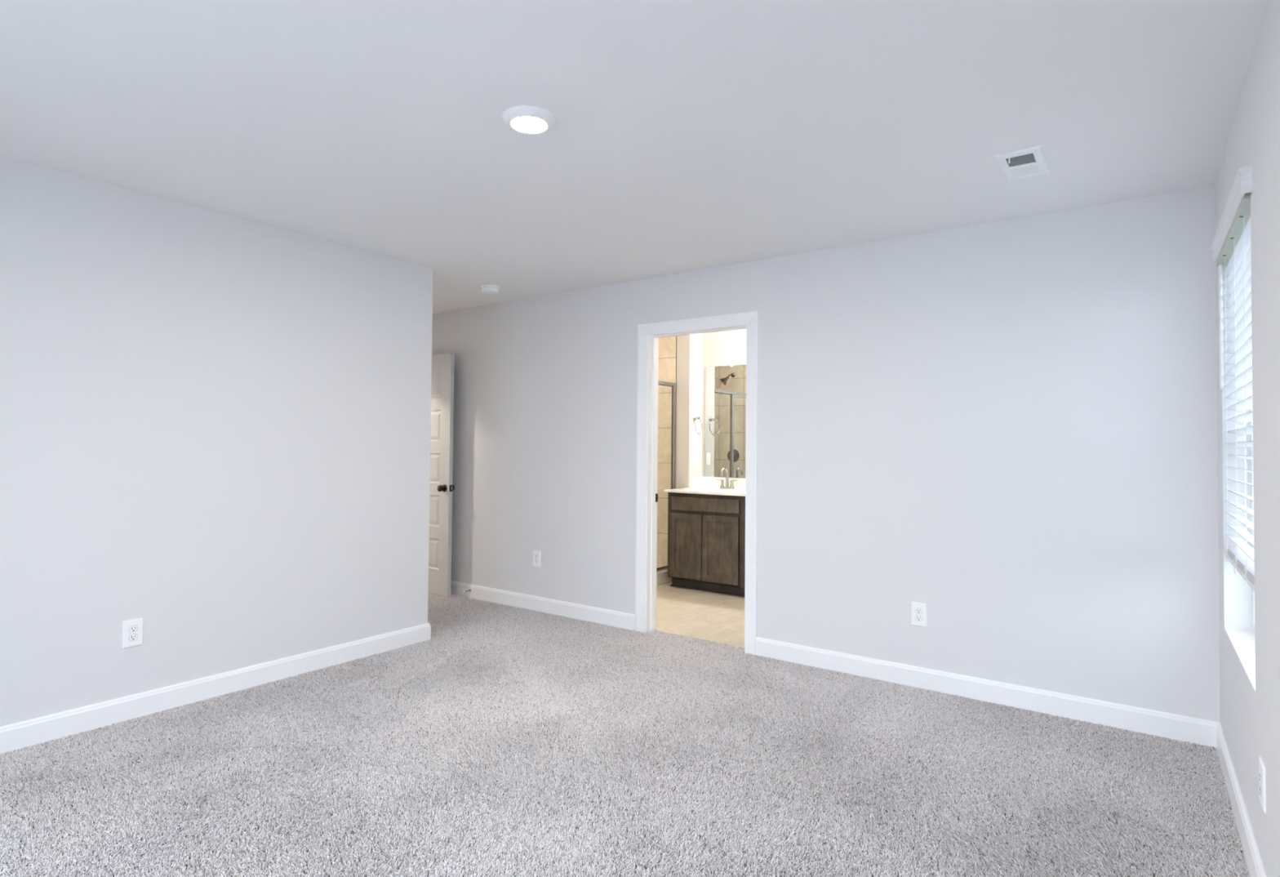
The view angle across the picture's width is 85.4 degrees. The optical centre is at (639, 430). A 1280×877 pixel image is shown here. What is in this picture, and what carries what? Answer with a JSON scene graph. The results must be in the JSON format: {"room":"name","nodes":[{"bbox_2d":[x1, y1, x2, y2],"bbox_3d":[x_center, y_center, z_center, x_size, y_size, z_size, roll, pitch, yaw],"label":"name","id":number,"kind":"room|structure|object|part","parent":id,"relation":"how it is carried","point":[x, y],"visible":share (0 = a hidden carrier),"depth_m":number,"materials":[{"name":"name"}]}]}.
{"room":"empty bedroom","nodes":[
{"label":"empty bedroom","id":0,"kind":"room"},
{"bbox_2d":[0,155,433,726],"bbox_3d":[-2.471,0.101,3.132,0.120,2.540,3.581,0,-2,36],"label":"wall","id":1,"kind":"structure","parent":0,"point":[215,427],"depth_m":3.40,"materials":[{"name":"white paint"}]},
{"bbox_2d":[122,617,143,648],"bbox_3d":[-2.339,0.932,3.199,0.008,0.125,0.080,0,-2,36],"label":"wall outlet","id":2,"kind":"object","parent":1,"relation":"attached to","point":[132,629],"visible":1,"depth_m":3.19,"materials":[{"name":"white plastic"}]},
{"bbox_2d":[128,633,137,640],"bbox_3d":[-2.338,0.952,3.197,0.002,0.030,0.035,0,-2,36],"label":"receptacle","id":3,"kind":"object","parent":2,"relation":"attached to","point":[132,637],"depth_m":3.20,"materials":[{"name":"grey plastic"}]},
{"bbox_2d":[128,625,137,632],"bbox_3d":[-2.338,0.912,3.198,0.002,0.030,0.035,0,-2,36],"label":"receptacle","id":4,"kind":"object","parent":2,"relation":"attached to","point":[132,628],"depth_m":3.20,"materials":[{"name":"grey plastic"}]},
{"bbox_2d":[0,622,431,753],"bbox_3d":[-3.127,1.277,3.580,1.750,0.120,3.595,0,-2,36],"label":"baseboard","id":5,"kind":"structure","parent":1,"relation":"attached to","point":[13,736],"depth_m":3.38,"materials":[{"name":"white wood"}]},
{"bbox_2d":[0,581,1237,876],"bbox_3d":[-0.599,1.411,3.617,6.050,0.100,6.894,0,-2,36],"label":"floor","id":6,"kind":"structure","parent":0,"point":[717,617],"depth_m":5.11,"materials":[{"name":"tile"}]},
{"bbox_2d":[656,568,671,585],"bbox_3d":[-0.159,1.361,6.069,0.120,0.115,1.649,0,-2,36],"label":"shower curb","id":7,"kind":"object","parent":6,"relation":"on","point":[662,577],"visible":0.09,"depth_m":6.49,"materials":[{"name":"tile"}]},
{"bbox_2d":[656,380,675,571],"bbox_3d":[-0.155,0.407,6.093,0.032,1.792,1.647,0,-2,36],"label":"shower enclosure","id":8,"kind":"object","parent":7,"relation":"on","point":[672,384],"visible":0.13,"depth_m":6.75,"materials":[{"name":"silver metal"}]},
{"bbox_3d":[-0.147,-0.472,6.112,0.032,0.034,1.647,0,-2,36],"label":"header rail","id":9,"kind":"part","parent":8,"relation":"part of","materials":[{"name":"silver metal"}]},
{"bbox_3d":[0.319,0.433,6.752,0.028,1.740,0.024,0,-2,36],"label":"post","id":10,"kind":"part","parent":8,"relation":"part of","materials":[{"name":"silver metal"}]},
{"bbox_2d":[667,492,745,596],"bbox_3d":[0.916,0.997,6.248,1.208,0.869,0.630,0,-2,36],"label":"vanity cabinet","id":11,"kind":"object","parent":6,"relation":"on","point":[706,532],"visible":0.47,"depth_m":6.11,"materials":[{"name":"brown wood"}]},
{"bbox_3d":[0.412,1.033,6.233,0.331,0.580,0.019,0,-2,36],"label":"cabinet door","id":12,"kind":"part","parent":11,"relation":"part of","materials":[{"name":"brown wood"}]},
{"bbox_2d":[663,476,745,496],"bbox_3d":[0.915,0.555,6.250,1.247,0.229,0.650,0,-2,36],"label":"countertop","id":13,"kind":"structure","parent":11,"relation":"on","point":[699,485],"depth_m":6.59,"materials":[{"name":"stone"}]},
{"bbox_2d":[695,488,740,491],"bbox_3d":[0.704,0.606,6.335,0.450,0.126,0.330,0,-2,36],"label":"basin","id":14,"kind":"object","parent":13,"relation":"in","point":[703,490],"depth_m":6.49,"materials":[{"name":"ceramic"}]},
{"bbox_2d":[715,466,737,488],"bbox_3d":[0.823,0.443,6.579,0.157,0.210,0.176,1,-1,-13],"label":"faucet","id":15,"kind":"object","parent":13,"relation":"on","point":[722,486],"visible":1,"depth_m":6.57,"materials":[{"name":"silver metal"}]},
{"bbox_3d":[0.786,0.501,6.616,0.048,0.074,0.048,0,-2,36],"label":"handle","id":16,"kind":"part","parent":15,"relation":"part of","materials":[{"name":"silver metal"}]},
{"bbox_3d":[0.801,0.436,6.549,0.034,0.198,0.127,0,-2,36],"label":"spout","id":17,"kind":"part","parent":15,"relation":"part of","materials":[{"name":"silver metal"}]},
{"bbox_3d":[0.828,0.541,6.585,0.152,0.014,0.052,0,-2,36],"label":"deck plate","id":18,"kind":"part","parent":15,"relation":"part of","materials":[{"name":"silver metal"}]},
{"bbox_3d":[0.870,0.501,6.555,0.048,0.074,0.048,0,-2,36],"label":"handle","id":19,"kind":"part","parent":15,"relation":"part of","materials":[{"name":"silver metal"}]},
{"bbox_3d":[0.571,0.650,6.130,0.686,0.119,0.019,0,-2,36],"label":"drawer","id":20,"kind":"part","parent":11,"relation":"part of","materials":[{"name":"brown wood"}]},
{"bbox_3d":[0.699,1.031,6.027,0.354,0.580,0.019,0,-2,36],"label":"cabinet door","id":21,"kind":"part","parent":11,"relation":"part of","materials":[{"name":"brown wood"}]},
{"bbox_2d":[0,592,1249,876],"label":"carpet","id":22,"kind":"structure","parent":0,"point":[658,668],"depth_m":2.66,"materials":[{"name":"grey carpet"}]},
{"bbox_2d":[0,0,1268,313],"bbox_3d":[-1.170,-1.174,2.848,6.050,0.120,4.860,0,-2,36],"label":"ceiling","id":23,"kind":"structure","parent":0,"point":[686,135],"depth_m":2.43,"materials":[{"name":"white paint"}]},
{"bbox_2d":[480,284,500,294],"bbox_3d":[-1.100,-1.037,5.101,0.142,0.054,0.142,0,-2,36],"label":"smoke detector","id":24,"kind":"object","parent":23,"relation":"attached to","point":[490,289],"visible":1,"depth_m":5.05,"materials":[{"name":"white plastic"}]},
{"bbox_2d":[502,105,555,133],"bbox_3d":[-0.395,-1.101,2.471,0.190,0.030,0.190,0,-2,36],"label":"recessed light","id":25,"kind":"object","parent":23,"relation":"in","point":[531,119],"visible":1,"depth_m":2.43,"materials":[{"name":"white plastic"}]},
{"bbox_2d":[511,116,546,132],"bbox_3d":[-0.395,-1.089,2.470,0.124,0.008,0.124,0,-2,36],"label":"diffuser","id":26,"kind":"object","parent":25,"relation":"attached to","point":[522,124],"depth_m":2.46,"materials":[{"name":"white"}]},
{"bbox_2d":[995,145,1048,181],"bbox_3d":[1.562,-1.080,2.825,0.156,0.020,0.309,0,-2,36],"label":"ceiling vent","id":27,"kind":"object","parent":23,"relation":"in","point":[1029,162],"visible":1,"depth_m":2.81,"materials":[{"name":"white plastic"}]},
{"bbox_2d":[675,333,702,488],"bbox_3d":[0.191,0.212,7.104,0.963,2.540,0.369,0,-2,36],"label":"wall","id":28,"kind":"structure","parent":0,"point":[689,397],"depth_m":6.74,"materials":[{"name":"grey paint"}]},
{"bbox_2d":[656,335,676,568],"bbox_3d":[0.055,0.214,6.968,0.721,2.452,0.008,0,-2,36],"label":"shower tile","id":29,"kind":"structure","parent":28,"relation":"attached to","point":[667,366],"depth_m":6.83,"materials":[{"name":"beige tile"}]},
{"bbox_2d":[693,453,697,465],"bbox_3d":[0.550,0.273,6.770,0.010,0.120,0.076,0,-2,36],"label":"wall switch","id":30,"kind":"object","parent":28,"relation":"attached to","point":[695,455],"visible":1,"depth_m":6.75,"materials":[{"name":"white plastic"}]},
{"bbox_2d":[693,415,702,434],"bbox_3d":[0.554,-0.059,6.729,0.068,0.186,0.157,0,-2,36],"label":"towel ring","id":31,"kind":"object","parent":28,"relation":"attached to","point":[695,418],"visible":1,"depth_m":6.73,"materials":[{"name":"silver metal"}]},
{"bbox_2d":[702,328,746,478],"bbox_3d":[1.592,0.206,6.248,2.312,2.540,0.120,0,-2,36],"label":"wall","id":32,"kind":"structure","parent":0,"point":[726,348],"depth_m":6.77,"materials":[{"name":"grey paint"}]},
{"bbox_2d":[702,476,745,488],"bbox_3d":[1.117,0.498,6.494,1.205,0.101,0.021,0,-2,36],"label":"backsplash","id":33,"kind":"structure","parent":32,"relation":"attached to","point":[708,482],"depth_m":6.73,"materials":[{"name":"stone"}]},
{"bbox_2d":[704,364,746,477],"bbox_3d":[1.105,-0.101,6.526,1.144,1.092,0.011,0,-2,36],"label":"bathroom mirror","id":34,"kind":"object","parent":32,"relation":"attached to","point":[725,387],"visible":0.46,"depth_m":6.72,"materials":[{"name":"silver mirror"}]},
{"bbox_2d":[431,185,1220,722],"bbox_3d":[0.203,0.160,4.743,6.050,2.540,0.120,0,-2,36],"label":"wall","id":35,"kind":"structure","parent":0,"point":[1007,428],"depth_m":3.67,"materials":[{"name":"white paint"}]},
{"bbox_2d":[533,549,540,566],"bbox_3d":[-0.801,0.984,5.363,0.080,0.125,0.008,0,-2,36],"label":"wall outlet","id":36,"kind":"object","parent":35,"relation":"attached to","point":[536,553],"visible":1,"depth_m":5.36,"materials":[{"name":"white plastic"}]},
{"bbox_2d":[450,580,635,630],"bbox_3d":[-1.119,1.339,5.578,2.677,0.120,0.014,0,-2,36],"label":"baseboard","id":37,"kind":"structure","parent":35,"relation":"attached to","point":[615,619],"depth_m":5.27,"materials":[{"name":"white wood"}]},
{"bbox_2d":[635,310,758,655],"bbox_3d":[0.387,0.324,4.597,0.918,2.134,0.140,0,-2,36],"label":"door frame","id":38,"kind":"structure","parent":35,"relation":"attached to","point":[648,334],"depth_m":4.76,"materials":[{"name":"white wood"}]},
{"bbox_3d":[0.113,0.467,4.853,0.004,0.060,0.036,0,-2,36],"label":"strike plate","id":39,"kind":"part","parent":38,"relation":"part of","materials":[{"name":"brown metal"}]},
{"bbox_2d":[911,601,927,626],"bbox_3d":[1.494,0.982,3.712,0.080,0.125,0.008,0,-2,36],"label":"wall outlet","id":40,"kind":"object","parent":35,"relation":"attached to","point":[918,610],"visible":1,"depth_m":3.71,"materials":[{"name":"white plastic"}]},
{"bbox_2d":[915,615,922,621],"bbox_3d":[1.493,1.002,3.710,0.035,0.030,0.004,0,-2,36],"label":"receptacle","id":41,"kind":"object","parent":40,"relation":"attached to","point":[917,618],"depth_m":3.71,"materials":[{"name":"grey plastic"}]},
{"bbox_2d":[915,608,922,613],"bbox_3d":[1.493,0.963,3.711,0.035,0.030,0.004,0,-2,36],"label":"receptacle","id":42,"kind":"object","parent":40,"relation":"attached to","point":[917,611],"depth_m":3.71,"materials":[{"name":"grey plastic"}]},
{"bbox_2d":[1215,0,1279,876],"bbox_3d":[1.223,0.089,1.102,0.140,2.540,4.600,0,-2,36],"label":"wall","id":43,"kind":"structure","parent":0,"point":[1250,719],"depth_m":1.97,"materials":[{"name":"white paint"}]},
{"bbox_2d":[755,636,1266,876],"bbox_3d":[0.265,1.268,1.759,2.196,0.120,4.600,0,-2,36],"label":"baseboard","id":44,"kind":"structure","parent":43,"relation":"attached to","point":[1201,731],"depth_m":3.35,"materials":[{"name":"white wood"}]},
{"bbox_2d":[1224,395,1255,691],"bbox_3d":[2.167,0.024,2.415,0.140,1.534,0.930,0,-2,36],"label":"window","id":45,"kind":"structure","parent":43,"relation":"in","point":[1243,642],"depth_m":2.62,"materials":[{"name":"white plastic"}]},
{"bbox_2d":[1210,164,1254,591],"bbox_3d":[2.104,-0.135,2.426,0.092,1.289,0.982,0,-2,36],"label":"window blind","id":46,"kind":"object","parent":45,"relation":"attached to","point":[1231,244],"visible":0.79,"depth_m":2.46,"materials":[{"name":"white plastic"}]},
{"bbox_3d":[2.335,-0.100,2.717,0.057,1.170,0.002,0,-2,36],"label":"ladder cord","id":47,"kind":"part","parent":46,"relation":"part of","materials":[{"name":"white fabric"}]},
{"bbox_3d":[2.148,-0.108,2.457,0.057,1.170,0.002,0,-2,36],"label":"ladder cord","id":48,"kind":"part","parent":46,"relation":"part of","materials":[{"name":"white fabric"}]},
{"bbox_3d":[2.131,0.490,2.428,0.052,0.018,0.910,0,-2,36],"label":"rail","id":49,"kind":"part","parent":46,"relation":"part of","materials":[{"name":"white plastic"}]},
{"bbox_3d":[1.984,-0.114,2.230,0.057,1.170,0.002,0,-2,36],"label":"ladder cord","id":50,"kind":"part","parent":46,"relation":"part of","materials":[{"name":"white fabric"}]},
{"bbox_3d":[2.138,0.789,2.414,0.084,0.004,0.929,0,-2,36],"label":"sill","id":51,"kind":"part","parent":45,"relation":"part of","materials":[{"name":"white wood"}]},
{"bbox_3d":[2.202,0.023,2.390,0.055,1.534,0.930,0,-2,36],"label":"frame","id":52,"kind":"part","parent":45,"relation":"part of","materials":[{"name":"white plastic"}]},
{"bbox_2d":[1258,756,1266,813],"bbox_3d":[1.740,0.988,1.940,0.008,0.125,0.080,0,-2,36],"label":"wall outlet","id":53,"kind":"object","parent":43,"relation":"attached to","point":[1262,778],"visible":1,"depth_m":1.92,"materials":[{"name":"white plastic"}]},
{"bbox_2d":[1259,784,1262,796],"bbox_3d":[1.739,1.007,1.940,0.004,0.030,0.035,0,-2,36],"label":"receptacle","id":54,"kind":"object","parent":53,"relation":"attached to","point":[1260,785],"depth_m":1.93,"materials":[{"name":"grey plastic"}]},
{"bbox_3d":[-2.572,0.162,5.964,0.120,2.540,1.139,0,-2,36],"label":"wall","id":55,"kind":"structure","parent":0,"visible":0},
{"bbox_2d":[427,352,454,596],"bbox_3d":[-1.917,0.366,6.051,0.824,2.040,0.154,0,-2,36],"label":"door","id":56,"kind":"structure","parent":55,"relation":"in","point":[441,486],"depth_m":5.87,"materials":[{"name":"white wood"}]},
{"bbox_3d":[-1.666,0.479,5.811,0.066,0.066,0.064,0,-2,36],"label":"knob","id":57,"kind":"part","parent":56,"relation":"part of","materials":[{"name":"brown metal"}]}
]}

